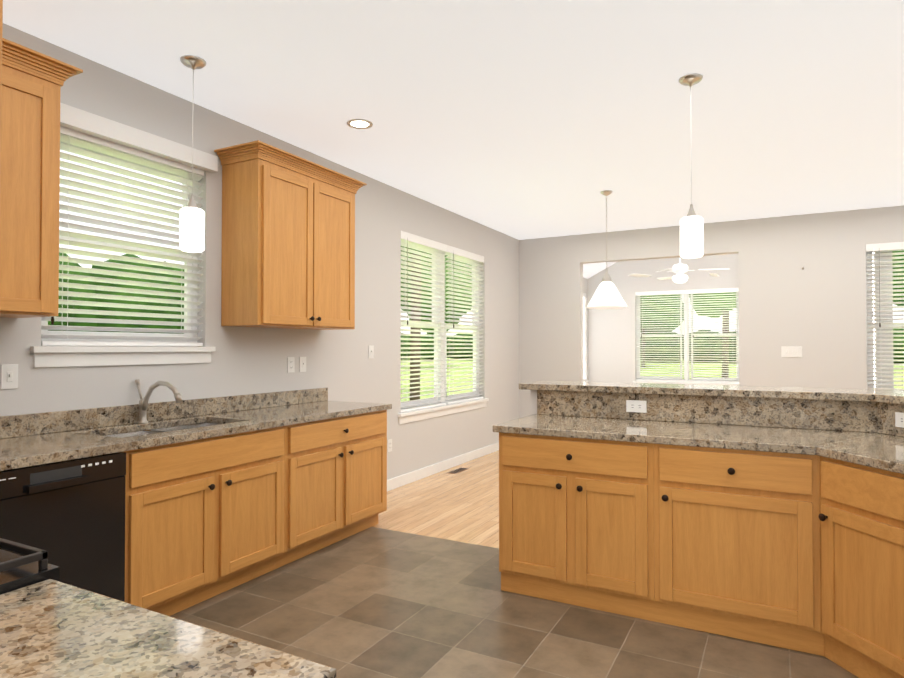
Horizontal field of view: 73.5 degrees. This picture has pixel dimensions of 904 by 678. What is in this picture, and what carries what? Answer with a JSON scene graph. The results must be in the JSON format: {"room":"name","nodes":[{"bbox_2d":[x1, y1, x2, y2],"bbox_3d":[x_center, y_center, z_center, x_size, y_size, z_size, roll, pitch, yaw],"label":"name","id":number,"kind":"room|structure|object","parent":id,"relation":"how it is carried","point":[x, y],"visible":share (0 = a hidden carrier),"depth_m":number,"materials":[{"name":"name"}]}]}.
{"room":"kitchen","nodes":[
{"label":"kitchen","id":0,"kind":"room"},
{"bbox_2d":[372,450,498,547],"bbox_3d":[3.684,1.483,7.314,6.600,0.080,8.960,0,-1,28],"label":"floor","id":1,"kind":"structure","parent":0,"point":[462,506],"depth_m":5.13,"materials":[{"name":"brown wood"}]},
{"bbox_2d":[447,467,468,473],"bbox_3d":[0.068,1.430,6.582,0.110,0.006,0.320,0,-1,28],"label":"floor vent","id":2,"kind":"object","parent":1,"relation":"in","point":[458,470],"visible":0.98,"depth_m":6.57,"materials":[{"name":"brown metal"}]},
{"bbox_2d":[0,23,903,479],"bbox_3d":[2.073,-0.590,4.327,6.900,3.980,16.100,0,-1,28],"label":"wall","id":3,"kind":"structure","parent":0,"point":[532,321],"depth_m":6.72,"materials":[{"name":"grey paint"}]},
{"bbox_2d":[1,364,17,388],"bbox_3d":[-2.092,0.178,2.867,0.018,0.115,0.072,0,-1,28],"label":"light switch","id":4,"kind":"object","parent":3,"relation":"attached to","point":[9,376],"visible":1,"depth_m":2.87,"materials":[{"name":"white plastic"}]},
{"bbox_2d":[0,50,67,317],"bbox_3d":[-2.170,-0.649,2.377,0.347,1.080,1.040,0,-1,28],"label":"upper cabinet","id":5,"kind":"object","parent":3,"relation":"attached to","point":[33,82],"depth_m":2.64,"materials":[{"name":"brown wood"}]},
{"bbox_2d":[30,141,215,367],"bbox_3d":[-1.851,-0.473,3.462,0.180,1.240,1.080,0,-1,28],"label":"window","id":6,"kind":"structure","parent":3,"relation":"in","point":[59,356],"depth_m":3.40,"materials":[{"name":"plastic"}]},
{"bbox_2d":[41,103,217,345],"bbox_3d":[-1.806,-0.570,3.440,0.117,1.217,1.060,0,-1,28],"label":"window blind","id":7,"kind":"object","parent":6,"relation":"attached to","point":[87,130],"visible":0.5,"depth_m":3.40,"materials":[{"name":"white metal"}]},
{"bbox_2d":[0,387,327,438],"bbox_3d":[-1.755,0.423,3.486,0.020,0.105,3.176,0,-1,28],"label":"backsplash","id":8,"kind":"structure","parent":3,"relation":"attached to","point":[11,426],"depth_m":3.34,"materials":[{"name":"grey stone"}]},
{"bbox_2d":[214,140,366,329],"bbox_3d":[-1.105,-0.651,4.325,0.391,1.140,1.128,0,-1,28],"label":"upper cabinet","id":9,"kind":"object","parent":3,"relation":"attached to","point":[288,240],"visible":1,"depth_m":4.02,"materials":[{"name":"brown wood"}]},
{"bbox_2d":[287,357,294,372],"bbox_3d":[-1.205,0.193,4.536,0.010,0.115,0.072,0,-1,28],"label":"electrical outlet","id":10,"kind":"object","parent":3,"relation":"attached to","point":[290,364],"visible":1,"depth_m":4.53,"materials":[{"name":"white plastic"}]},
{"bbox_2d":[299,357,305,371],"bbox_3d":[-1.140,0.194,4.649,0.018,0.115,0.072,0,-1,28],"label":"light switch","id":11,"kind":"object","parent":3,"relation":"attached to","point":[302,364],"visible":1,"depth_m":4.64,"materials":[{"name":"white plastic"}]},
{"bbox_2d":[369,345,373,357],"bbox_3d":[-0.721,0.116,5.435,0.018,0.115,0.072,0,-1,28],"label":"light switch","id":12,"kind":"object","parent":3,"relation":"attached to","point":[371,351],"visible":1,"depth_m":5.43,"materials":[{"name":"white plastic"}]},
{"bbox_2d":[387,439,391,451],"bbox_3d":[-0.583,1.000,5.689,0.010,0.115,0.072,0,-1,28],"label":"electrical outlet","id":13,"kind":"object","parent":3,"relation":"attached to","point":[389,445],"visible":1,"depth_m":5.68,"materials":[{"name":"white plastic"}]},
{"bbox_2d":[387,442,498,490],"bbox_3d":[2.073,1.347,4.299,6.600,0.105,15.800,0,-1,28],"label":"baseboard","id":14,"kind":"structure","parent":3,"relation":"attached to","point":[406,478],"depth_m":6.49,"materials":[{"name":"white wood"}]},
{"bbox_2d":[398,241,488,423],"bbox_3d":[-0.094,-0.105,6.747,0.180,1.880,2.020,0,-1,28],"label":"window","id":15,"kind":"structure","parent":3,"relation":"in","point":[421,414],"depth_m":6.74,"materials":[{"name":"plastic"}]},
{"bbox_2d":[401,231,483,411],"bbox_3d":[-0.068,-0.159,6.734,0.073,1.771,1.912,0,-1,28],"label":"window blind","id":16,"kind":"object","parent":15,"relation":"attached to","point":[416,240],"visible":0.92,"depth_m":6.60,"materials":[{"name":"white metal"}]},
{"bbox_2d":[633,290,738,385],"bbox_3d":[4.630,-0.009,11.972,2.040,1.920,0.180,0,-1,28],"label":"window","id":17,"kind":"structure","parent":3,"relation":"in","point":[686,367],"depth_m":11.98,"materials":[{"name":"plastic"}]},
{"bbox_2d":[635,288,738,382],"bbox_3d":[4.616,-0.063,11.947,1.932,1.811,0.073,0,-1,28],"label":"window blind","id":18,"kind":"object","parent":17,"relation":"attached to","point":[693,292],"visible":0.88,"depth_m":11.92,"materials":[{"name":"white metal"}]},
{"bbox_2d":[537,388,880,431],"bbox_3d":[1.339,0.396,3.449,1.799,0.158,0.020,0,-1,28],"label":"backsplash","id":19,"kind":"structure","parent":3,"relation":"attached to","point":[763,411],"depth_m":3.36,"materials":[{"name":"grey stone"}]},
{"bbox_2d":[781,346,801,356],"bbox_3d":[3.919,0.145,6.994,0.202,0.116,0.018,0,-1,28],"label":"light switch","id":20,"kind":"object","parent":3,"relation":"attached to","point":[791,351],"visible":1,"depth_m":6.99,"materials":[{"name":"white plastic"}]},
{"bbox_2d":[866,251,903,388],"bbox_3d":[5.407,-0.112,6.275,1.960,1.880,0.180,0,-1,28],"label":"window","id":21,"kind":"structure","parent":3,"relation":"in","point":[872,378],"depth_m":6.72,"materials":[{"name":"plastic"}]},
{"bbox_2d":[866,242,903,389],"bbox_3d":[5.393,-0.166,6.250,1.852,1.771,0.073,0,-1,28],"label":"window blind","id":22,"kind":"object","parent":21,"relation":"attached to","point":[885,247],"visible":0.96,"depth_m":6.61,"materials":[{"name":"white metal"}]},
{"bbox_2d":[3,0,903,278],"bbox_3d":[2.038,-1.986,4.281,6.900,1.310,15.950,0,-1,28],"label":"ceiling","id":23,"kind":"structure","parent":0,"point":[531,118],"depth_m":3.62,"materials":[{"name":"white paint"}]},
{"bbox_2d":[179,55,206,252],"bbox_3d":[-1.383,-0.976,3.231,0.132,1.020,0.132,0,-1,28],"label":"light","id":24,"kind":"object","parent":23,"relation":"hanging from","point":[192,228],"visible":1,"depth_m":3.18,"materials":[{"name":"white glass"}]},
{"bbox_2d":[347,119,372,128],"bbox_3d":[-0.630,-1.469,4.140,0.180,0.007,0.180,0,-1,28],"label":"recessed light","id":25,"kind":"object","parent":23,"relation":"in","point":[359,123],"visible":0.96,"depth_m":4.13,"materials":[{"name":"white"}]},
{"bbox_2d":[587,190,626,308],"bbox_3d":[1.517,-0.877,5.944,0.390,1.140,0.390,0,-1,28],"label":"dining pendant light","id":26,"kind":"object","parent":23,"relation":"hanging from","point":[606,295],"visible":1,"depth_m":5.85,"materials":[{"name":"white glass"}]},
{"bbox_2d":[628,257,727,283],"bbox_3d":[3.655,-1.661,9.782,1.541,1.540,1.505,0,-1,28],"label":"ceiling fan","id":27,"kind":"object","parent":23,"relation":"hanging from","point":[680,269],"visible":0.75,"depth_m":9.75,"materials":[{"name":"white"}]},
{"bbox_2d":[678,73,703,258],"bbox_3d":[1.360,-0.973,3.444,0.132,1.020,0.132,0,-1,28],"label":"pendant light","id":28,"kind":"object","parent":23,"relation":"hanging from","point":[691,234],"visible":1,"depth_m":3.40,"materials":[{"name":"white glass"}]},
{"bbox_2d":[171,527,857,677],"bbox_3d":[0.095,1.381,0.276,6.300,0.080,6.840,0,-1,28],"label":"floor","id":29,"kind":"structure","parent":0,"point":[372,602],"depth_m":2.90,"materials":[{"name":"grey tile"}]},
{"bbox_2d":[0,538,59,594],"bbox_3d":[-1.204,0.807,1.057,0.752,1.090,0.663,0,-1,28],"label":"range","id":30,"kind":"object","parent":29,"relation":"on","point":[31,567],"visible":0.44,"depth_m":1.12,"materials":[{"name":"black metal"}]},
{"bbox_2d":[0,447,135,604],"bbox_3d":[-1.892,0.937,2.564,0.630,0.875,0.706,0,-1,28],"label":"base cabinet","id":31,"kind":"object","parent":29,"relation":"on","point":[80,510],"depth_m":2.54,"materials":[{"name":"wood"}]},
{"bbox_2d":[0,452,125,601],"bbox_3d":[-1.856,0.940,2.582,0.632,0.868,0.593,0,-1,28],"label":"dishwasher","id":32,"kind":"object","parent":31,"relation":"in","point":[73,509],"depth_m":2.52,"materials":[{"name":"black metal"}]},
{"bbox_2d":[0,579,335,677],"bbox_3d":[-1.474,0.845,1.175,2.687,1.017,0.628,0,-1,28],"label":"countertop","id":33,"kind":"structure","parent":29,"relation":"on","point":[50,628],"depth_m":0.86,"materials":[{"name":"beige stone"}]},
{"bbox_2d":[208,407,391,571],"bbox_3d":[-1.008,0.961,4.226,0.622,0.875,1.100,0,-1,28],"label":"base cabinet","id":34,"kind":"object","parent":29,"relation":"on","point":[312,485],"depth_m":3.73,"materials":[{"name":"brown wood"}]},
{"bbox_2d":[0,399,391,466],"bbox_3d":[-1.482,0.492,3.341,0.637,0.037,3.173,0,-1,28],"label":"countertop","id":35,"kind":"structure","parent":34,"relation":"on","point":[57,444],"depth_m":3.12,"materials":[{"name":"grey stone"}]},
{"bbox_2d":[132,379,183,422],"bbox_3d":[-1.622,0.350,3.350,0.370,0.248,0.058,0,-1,28],"label":"faucet","id":36,"kind":"object","parent":35,"relation":"on","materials":[{"name":"silver metal"}]},
{"bbox_2d":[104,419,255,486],"bbox_3d":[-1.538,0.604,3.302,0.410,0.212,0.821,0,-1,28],"label":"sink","id":37,"kind":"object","parent":35,"relation":"in","point":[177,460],"depth_m":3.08,"materials":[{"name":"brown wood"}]},
{"bbox_2d":[493,428,903,677],"bbox_3d":[1.358,0.938,2.665,2.564,0.875,1.327,0,-1,28],"label":"kitchen island","id":38,"kind":"object","parent":29,"relation":"on","point":[770,515],"depth_m":2.81,"materials":[{"name":"brown wood"}]},
{"bbox_2d":[493,412,900,451],"bbox_3d":[1.179,0.489,3.175,1.824,0.037,0.652,0,-1,28],"label":"island countertop","id":39,"kind":"structure","parent":38,"relation":"on","point":[735,435],"depth_m":3.04,"materials":[{"name":"grey stone"}]},
{"bbox_2d":[817,432,903,499],"bbox_3d":[2.033,0.477,2.312,1.098,0.037,1.366,0,-1,28],"label":"island countertop","id":40,"kind":"structure","parent":38,"relation":"on","point":[865,471],"depth_m":2.41,"materials":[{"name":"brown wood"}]},
{"bbox_3d":[-0.199,-0.078,1.423,4.720,2.870,2.550,0,-1,28],"label":"wall","id":41,"kind":"structure","parent":0,"visible":0},
{"bbox_2d":[0,0,2,214],"bbox_3d":[-0.792,-0.704,0.673,0.440,1.140,0.347,0,-1,28],"label":"upper cabinet","id":42,"kind":"object","parent":41,"relation":"attached to","point":[1,16],"visible":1,"depth_m":0.69,"materials":[{"name":"brown wood"}]},
{"bbox_3d":[2.007,-0.018,11.316,0.180,1.920,3.380,0,-1,28],"label":"trim","id":43,"kind":"structure","parent":0,"visible":0},
{"bbox_2d":[583,293,585,379],"bbox_3d":[2.031,-0.072,11.304,0.070,1.811,3.272,0,-1,28],"label":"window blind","id":44,"kind":"object","parent":43,"relation":"attached to","point":[584,295],"visible":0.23,"depth_m":12.68,"materials":[{"name":"white plastic"}]},
{"label":"outside","id":45,"kind":"structure","parent":0,"visible":0},
{"bbox_2d":[401,358,903,401],"bbox_3d":[0.076,2.397,28.140,160.000,0.200,170.000,0,-1,28],"label":"lawn","id":46,"kind":"structure","parent":45,"point":[451,381],"depth_m":44.53,"materials":[{"name":"green plant"}]},
{"bbox_2d":[401,246,425,400],"bbox_3d":[-1.106,-3.523,20.349,6.847,11.416,6.411,0,-1,28],"label":"tree","id":47,"kind":"object","parent":46,"relation":"on","point":[414,376],"visible":0.02,"depth_m":20.22,"materials":[{"name":"green plant"}]},
{"bbox_2d":[401,253,471,337],"bbox_3d":[-1.420,-3.450,55.636,9.838,12.299,9.499,0,-1,28],"label":"tree","id":48,"kind":"object","parent":46,"relation":"on","point":[446,314],"visible":0.15,"depth_m":51.68,"materials":[{"name":"green plant"}]},
{"bbox_2d":[48,253,903,363],"bbox_3d":[12.375,-3.053,24.713,152.600,10.600,123.773,0,-1,28],"label":"hedge","id":49,"kind":"object","parent":46,"relation":"on","point":[60,323],"visible":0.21,"depth_m":53.29,"materials":[{"name":"green plant"}]},
{"bbox_2d":[640,295,683,366],"bbox_3d":[16.917,-2.960,57.921,9.816,11.387,12.309,0,-1,28],"label":"tree","id":50,"kind":"object","parent":46,"relation":"on","point":[659,317],"visible":0.08,"depth_m":54.19,"materials":[{"name":"green plant"}]},
{"bbox_2d":[689,292,735,378],"bbox_3d":[8.643,-1.773,19.574,3.636,7.893,3.800,0,-1,28],"label":"tree","id":51,"kind":"object","parent":46,"relation":"on","point":[717,316],"visible":0.06,"depth_m":19.46,"materials":[{"name":"green plant"}]},
{"bbox_2d":[892,251,903,276],"bbox_3d":[18.552,-1.973,20.985,5.798,8.336,5.450,0,-1,28],"label":"tree","id":52,"kind":"object","parent":46,"relation":"on","point":[898,263],"visible":0.17,"depth_m":22.11,"materials":[{"name":"green plant"}]},
{"bbox_2d":[893,272,903,305],"bbox_3d":[43.326,-3.470,52.279,9.629,12.241,9.422,0,-1,28],"label":"tree","id":53,"kind":"object","parent":46,"relation":"on","point":[898,292],"visible":0.05,"depth_m":52.69,"materials":[{"name":"green plant"}]}
]}

